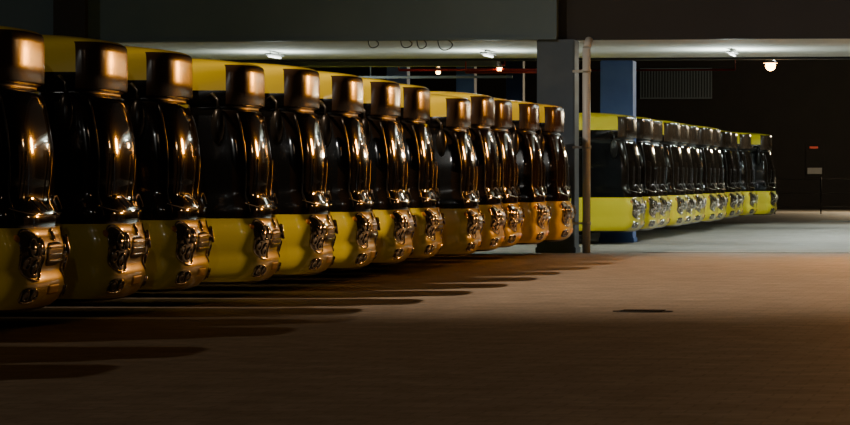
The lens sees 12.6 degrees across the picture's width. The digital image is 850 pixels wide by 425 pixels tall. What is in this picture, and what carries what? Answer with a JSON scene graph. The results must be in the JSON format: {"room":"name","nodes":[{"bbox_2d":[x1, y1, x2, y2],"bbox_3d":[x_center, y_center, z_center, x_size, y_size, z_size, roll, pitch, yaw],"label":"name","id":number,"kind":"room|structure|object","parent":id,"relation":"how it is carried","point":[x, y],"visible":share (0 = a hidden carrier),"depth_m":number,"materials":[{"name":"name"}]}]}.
{"room":"bus depot","nodes":[
{"label":"bus depot","id":0,"kind":"room"},
{"bbox_2d":[0,209,849,424],"bbox_3d":[7.196,0.730,105.205,120.000,0.200,250.000,0,1,9],"label":"ground","id":1,"kind":"structure","parent":0,"point":[515,334],"depth_m":37.45,"materials":[{"name":"concrete"}]},
{"bbox_2d":[0,26,69,312],"bbox_3d":[-9.674,-0.319,38.588,12.098,3.126,2.922,0,1,4],"label":"city bus","id":2,"kind":"object","parent":1,"relation":"on","point":[34,249],"visible":1,"depth_m":37.37,"materials":[{"name":"yellow paint"}]},
{"bbox_2d":[37,35,150,301],"bbox_3d":[-9.101,-0.351,42.036,12.098,3.126,2.922,0,1,4],"label":"city bus","id":3,"kind":"object","parent":1,"relation":"on","point":[86,79],"visible":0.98,"depth_m":40.50,"materials":[{"name":"black glass"}]},
{"bbox_2d":[121,46,213,291],"bbox_3d":[-8.595,-0.383,45.506,12.098,3.126,2.922,0,1,4],"label":"city bus","id":4,"kind":"object","parent":1,"relation":"on","point":[160,82],"visible":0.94,"depth_m":43.95,"materials":[{"name":"black glass"}]},
{"bbox_2d":[186,59,284,283],"bbox_3d":[-7.879,-0.390,48.858,12.098,3.079,2.922,0,1,4],"label":"city bus","id":5,"kind":"object","parent":1,"relation":"on","point":[228,96],"visible":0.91,"depth_m":47.32,"materials":[{"name":"black glass"}]},
{"bbox_2d":[248,63,337,276],"bbox_3d":[-7.272,-0.446,52.343,12.098,3.126,2.923,0,1,5],"label":"city bus","id":6,"kind":"object","parent":1,"relation":"on","point":[292,93],"visible":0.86,"depth_m":50.77,"materials":[{"name":"yellow paint"}]},
{"bbox_2d":[314,71,380,269],"bbox_3d":[-6.733,-0.477,55.734,12.098,3.126,2.922,0,1,4],"label":"city bus","id":7,"kind":"object","parent":1,"relation":"on","point":[341,94],"visible":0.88,"depth_m":54.20,"materials":[{"name":"black glass"}]},
{"bbox_2d":[358,77,416,264],"bbox_3d":[-6.214,-0.509,59.243,12.098,3.126,2.922,0,1,5],"label":"city bus","id":8,"kind":"object","parent":1,"relation":"on","point":[381,98],"visible":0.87,"depth_m":57.66,"materials":[{"name":"black glass"}]},
{"bbox_2d":[387,67,409,84],"bbox_3d":[-0.806,-3.474,116.483,0.680,8.000,0.680,0,1,9],"label":"column","id":9,"kind":"structure","parent":1,"relation":"on","point":[391,71],"depth_m":116.17,"materials":[{"name":"blue paint"}]},
{"bbox_2d":[396,83,445,259],"bbox_3d":[-5.753,-0.541,62.657,12.098,3.126,2.923,0,1,5],"label":"city bus","id":10,"kind":"object","parent":1,"relation":"on","point":[415,100],"visible":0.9,"depth_m":61.13,"materials":[{"name":"black glass"}]},
{"bbox_2d":[426,94,484,255],"bbox_3d":[-5.051,-0.518,66.075,12.098,3.017,2.922,0,1,5],"label":"city bus","id":11,"kind":"object","parent":1,"relation":"on","point":[450,116],"visible":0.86,"depth_m":64.47,"materials":[{"name":"yellow paint"}]},
{"bbox_2d":[456,67,476,93],"bbox_3d":[1.401,-3.601,130.186,0.680,8.000,0.680,0,1,9],"label":"column","id":12,"kind":"structure","parent":1,"relation":"on","point":[466,85],"depth_m":129.89,"materials":[{"name":"blue paint"}]},
{"bbox_2d":[430,91,507,250],"bbox_3d":[-4.583,-0.605,69.571,12.098,3.126,2.922,0,1,5],"label":"city bus","id":13,"kind":"object","parent":1,"relation":"on","point":[483,139],"visible":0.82,"depth_m":68.01,"materials":[{"name":"black glass"}]},
{"bbox_2d":[490,98,524,247],"bbox_3d":[-4.185,-0.637,73.068,12.098,3.126,2.922,0,1,6],"label":"city bus","id":14,"kind":"object","parent":1,"relation":"on","point":[513,234],"visible":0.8,"depth_m":71.57,"materials":[{"name":"yellow paint"}]},
{"bbox_2d":[506,61,524,101],"bbox_3d":[3.343,-3.712,142.250,0.680,8.000,0.680,0,1,9],"label":"column","id":15,"kind":"structure","parent":1,"relation":"on","point":[515,86],"depth_m":141.92,"materials":[{"name":"blue paint"}]},
{"bbox_2d":[508,100,551,244],"bbox_3d":[-3.567,-0.668,76.447,12.098,3.126,2.922,0,1,5],"label":"city bus","id":16,"kind":"object","parent":1,"relation":"on","point":[525,115],"visible":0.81,"depth_m":74.82,"materials":[{"name":"yellow paint"}]},
{"bbox_2d":[536,103,575,241],"bbox_3d":[-2.952,-0.700,79.909,12.098,3.126,2.922,0,1,6],"label":"city bus","id":17,"kind":"object","parent":1,"relation":"on","point":[551,124],"visible":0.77,"depth_m":78.24,"materials":[{"name":"black glass"}]},
{"bbox_2d":[535,39,579,252],"bbox_3d":[2.818,-1.402,81.580,0.860,4.500,0.860,0,1,9],"label":"column","id":18,"kind":"structure","parent":1,"relation":"on","point":[557,85],"depth_m":81.18,"materials":[{"name":"paint"}]},
{"bbox_2d":[572,37,592,252],"bbox_3d":[3.310,-1.426,80.987,0.420,4.558,0.584,0,1,9],"label":"drain pipe","id":19,"kind":"object","parent":18,"relation":"attached to","point":[586,50],"visible":0.98,"depth_m":80.71,"materials":[{"name":"grey metal"}]},
{"bbox_2d":[579,113,646,231],"bbox_3d":[-0.711,-0.833,93.516,12.098,3.142,2.922,0,1,8],"label":"city bus","id":20,"kind":"object","parent":1,"relation":"on","point":[617,204],"visible":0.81,"depth_m":91.56,"materials":[{"name":"yellow paint"}]},
{"bbox_2d":[599,60,636,242],"bbox_3d":[4.743,-1.496,94.478,0.860,4.450,0.860,0,1,9],"label":"column","id":21,"kind":"structure","parent":1,"relation":"on","point":[617,77],"depth_m":94.08,"materials":[{"name":"blue paint"}]},
{"bbox_2d":[579,120,688,234],"bbox_3d":[1.026,-0.928,103.795,12.098,3.142,2.922,0,1,8],"label":"city bus","id":22,"kind":"object","parent":1,"relation":"on","point":[671,130],"visible":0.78,"depth_m":101.90,"materials":[{"name":"black glass"}]},
{"bbox_2d":[580,123,697,234],"bbox_3d":[1.499,-0.960,107.238,12.098,3.142,2.922,0,1,8],"label":"city bus","id":23,"kind":"object","parent":1,"relation":"on","point":[684,128],"visible":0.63,"depth_m":105.65,"materials":[{"name":"black glass"}]},
{"bbox_2d":[613,309,672,312],"bbox_3d":[2.590,1.180,45.783,0.720,0.036,0.720,0,1,9],"label":"manhole cover","id":24,"kind":"object","parent":1,"relation":"on","point":[624,310],"visible":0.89,"depth_m":45.65,"materials":[{"name":"black metal"}]},
{"bbox_2d":[636,116,662,229],"bbox_3d":[-0.109,-0.865,96.938,12.098,3.142,2.922,0,1,8],"label":"city bus","id":25,"kind":"object","parent":1,"relation":"on","point":[645,148],"visible":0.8,"depth_m":95.12,"materials":[{"name":"yellow paint"}]},
{"bbox_2d":[592,124,706,232],"bbox_3d":[2.002,-0.991,110.677,12.098,3.142,2.922,0,1,8],"label":"city bus","id":26,"kind":"object","parent":1,"relation":"on","point":[693,130],"visible":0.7,"depth_m":109.03,"materials":[{"name":"black glass"}]},
{"bbox_2d":[650,119,671,227],"bbox_3d":[0.345,-0.896,100.385,12.098,3.142,2.922,0,1,8],"label":"city bus","id":27,"kind":"object","parent":1,"relation":"on","point":[657,124],"visible":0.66,"depth_m":98.84,"materials":[{"name":"yellow paint"}]},
{"bbox_2d":[695,125,719,221],"bbox_3d":[2.653,-1.023,114.092,12.098,3.142,2.922,0,1,8],"label":"city bus","id":28,"kind":"object","parent":1,"relation":"on","point":[708,168],"visible":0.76,"depth_m":112.22,"materials":[{"name":"black glass"}]},
{"bbox_2d":[710,128,727,220],"bbox_3d":[3.157,-1.054,117.530,12.098,3.142,2.922,0,1,8],"label":"city bus","id":29,"kind":"object","parent":1,"relation":"on","point":[722,212],"visible":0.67,"depth_m":115.89,"materials":[{"name":"yellow paint"}]},
{"bbox_2d":[718,130,739,217],"bbox_3d":[4.064,-1.118,124.423,12.098,3.142,2.922,0,1,8],"label":"city bus","id":30,"kind":"object","parent":1,"relation":"on","point":[725,136],"visible":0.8,"depth_m":122.58,"materials":[{"name":"black glass"}]},
{"bbox_2d":[730,132,744,216],"bbox_3d":[4.518,-1.150,127.870,12.098,3.142,2.922,0,1,8],"label":"city bus","id":31,"kind":"object","parent":1,"relation":"on","point":[734,135],"visible":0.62,"depth_m":126.41,"materials":[{"name":"black glass"}]},
{"bbox_2d":[735,132,757,215],"bbox_3d":[5.268,-1.181,131.269,12.098,3.142,2.922,0,1,8],"label":"city bus","id":32,"kind":"object","parent":1,"relation":"on","point":[743,139],"visible":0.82,"depth_m":129.35,"materials":[{"name":"black glass"}]},
{"bbox_2d":[645,251,849,252],"bbox_3d":[8.725,0.869,81.359,8.200,0.062,0.800,0,1,9],"label":"channel","id":33,"kind":"object","parent":1,"relation":"on","point":[645,251],"visible":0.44,"depth_m":81.42,"materials":[{"name":"concrete"}]},
{"bbox_2d":[741,132,778,214],"bbox_3d":[6.265,-1.212,134.628,12.098,3.142,2.922,0,1,8],"label":"city bus","id":34,"kind":"object","parent":1,"relation":"on","point":[761,144],"visible":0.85,"depth_m":132.64,"materials":[{"name":"yellow paint"}]},
{"bbox_2d":[774,177,849,213],"bbox_3d":[20.160,-0.739,166.918,22.030,1.600,0.060,0,1,9],"label":"rail fence","id":35,"kind":"object","parent":1,"relation":"on","point":[820,179],"visible":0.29,"depth_m":167.39,"materials":[{"name":"grey metal"}]},
{"bbox_2d":[818,220,849,221],"bbox_3d":[24.411,0.344,137.882,20.400,0.070,3.000,0,1,9],"label":"strip","id":36,"kind":"object","parent":1,"relation":"on","point":[821,220],"visible":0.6,"depth_m":138.03,"materials":[{"name":"concrete"}]},
{"bbox_2d":[119,39,849,59],"bbox_3d":[-9.949,-3.829,89.894,61.000,0.200,12.000,0,1,9],"label":"ceiling","id":37,"kind":"structure","parent":0,"point":[744,47],"depth_m":87.56,"materials":[{"name":"white paint"}]},
{"bbox_2d":[265,51,283,58],"bbox_3d":[-3.484,-3.646,89.159,0.160,0.132,1.500,0,1,9],"label":"fluorescent light","id":38,"kind":"object","parent":37,"relation":"attached to","point":[273,55],"visible":1,"depth_m":89.05,"materials":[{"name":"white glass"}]},
{"bbox_2d":[480,50,495,57],"bbox_3d":[1.452,-3.639,88.364,0.160,0.132,1.500,0,1,9],"label":"fluorescent light","id":39,"kind":"object","parent":37,"relation":"attached to","point":[488,54],"visible":1,"depth_m":88.18,"materials":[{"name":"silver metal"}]},
{"bbox_2d":[726,49,737,55],"bbox_3d":[6.981,-3.631,87.473,0.160,0.132,1.500,0,1,9],"label":"fluorescent light","id":40,"kind":"object","parent":37,"relation":"attached to","point":[731,52],"visible":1,"depth_m":86.90,"materials":[{"name":"silver metal"}]},
{"bbox_2d":[303,60,849,209],"bbox_3d":[4.946,-5.169,191.814,88.000,10.000,0.400,0,1,9],"label":"wall","id":41,"kind":"structure","parent":0,"point":[798,103],"depth_m":189.63,"materials":[{"name":"concrete"}]},
{"bbox_2d":[640,68,711,98],"bbox_3d":[12.403,-6.379,190.248,3.550,1.510,0.300,0,1,9],"label":"louvres","id":42,"kind":"object","parent":41,"relation":"attached to","point":[653,84],"visible":0.98,"depth_m":190.19,"materials":[{"name":"grey metal"}]},
{"bbox_2d":[806,144,823,176],"bbox_3d":[19.157,-2.545,189.196,0.900,1.600,0.300,0,1,9],"label":"wall sign","id":43,"kind":"object","parent":41,"relation":"attached to","point":[814,153],"visible":1,"depth_m":189.21,"materials":[{"name":"grey"}]},
{"bbox_3d":[-1.777,-7.497,140.609,61.000,0.800,114.800,0,1,9],"label":"roof","id":44,"kind":"structure","parent":0,"visible":0},
{"bbox_2d":[241,61,512,78],"bbox_3d":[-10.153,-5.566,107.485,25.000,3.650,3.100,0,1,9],"label":"cable tray","id":45,"kind":"object","parent":44,"relation":"hanging from","point":[445,63],"visible":0.16,"depth_m":104.60,"materials":[{"name":"grey metal"}]},
{"bbox_2d":[0,0,849,42],"bbox_3d":[-10.971,-5.270,83.537,61.000,3.200,0.850,0,1,9],"label":"fascia","id":46,"kind":"object","parent":44,"relation":"attached to","point":[117,21],"visible":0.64,"depth_m":81.60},
{"bbox_2d":[437,40,452,50],"bbox_3d":[0.426,-3.556,81.590,0.349,0.252,0.120,0,1,9],"label":"hanging cable","id":47,"kind":"object","parent":46,"relation":"hanging from","point":[437,40],"visible":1,"depth_m":81.54,"materials":[{"name":"black plastic"}]},
{"bbox_2d":[398,67,536,70],"bbox_3d":[1.793,-5.801,113.106,5.235,3.285,0.067,0,1,9],"label":"pipe","id":48,"kind":"object","parent":44,"relation":"hanging from","point":[507,69],"visible":0.48,"depth_m":113.15,"materials":[{"name":"red"}]},
{"bbox_2d":[496,61,502,70],"bbox_3d":[2.188,-5.783,113.042,0.196,3.320,0.196,0,1,9],"label":"pendant lamp","id":49,"kind":"object","parent":44,"relation":"hanging from","point":[499,67],"visible":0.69,"depth_m":112.98,"materials":[{"name":"silver metal"}]},
{"bbox_2d":[465,61,536,73],"bbox_3d":[2.156,-5.488,100.895,2.235,3.685,0.067,0,1,9],"label":"pipe","id":50,"kind":"object","parent":44,"relation":"hanging from","point":[467,72],"visible":0.48,"depth_m":100.93,"materials":[{"name":"red metal"}]},
{"bbox_2d":[223,57,849,61],"bbox_3d":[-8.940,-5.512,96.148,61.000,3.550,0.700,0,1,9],"label":"steel beam","id":51,"kind":"structure","parent":44,"relation":"attached to","point":[664,58],"depth_m":94.13,"materials":[{"name":"metal"}]},
{"bbox_2d":[764,60,776,70],"bbox_3d":[8.689,-5.428,96.805,0.364,3.730,0.364,0,1,9],"label":"pendant lamp","id":52,"kind":"object","parent":44,"relation":"hanging from","point":[770,65],"visible":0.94,"depth_m":96.71,"materials":[{"name":"silver metal"}]}
]}

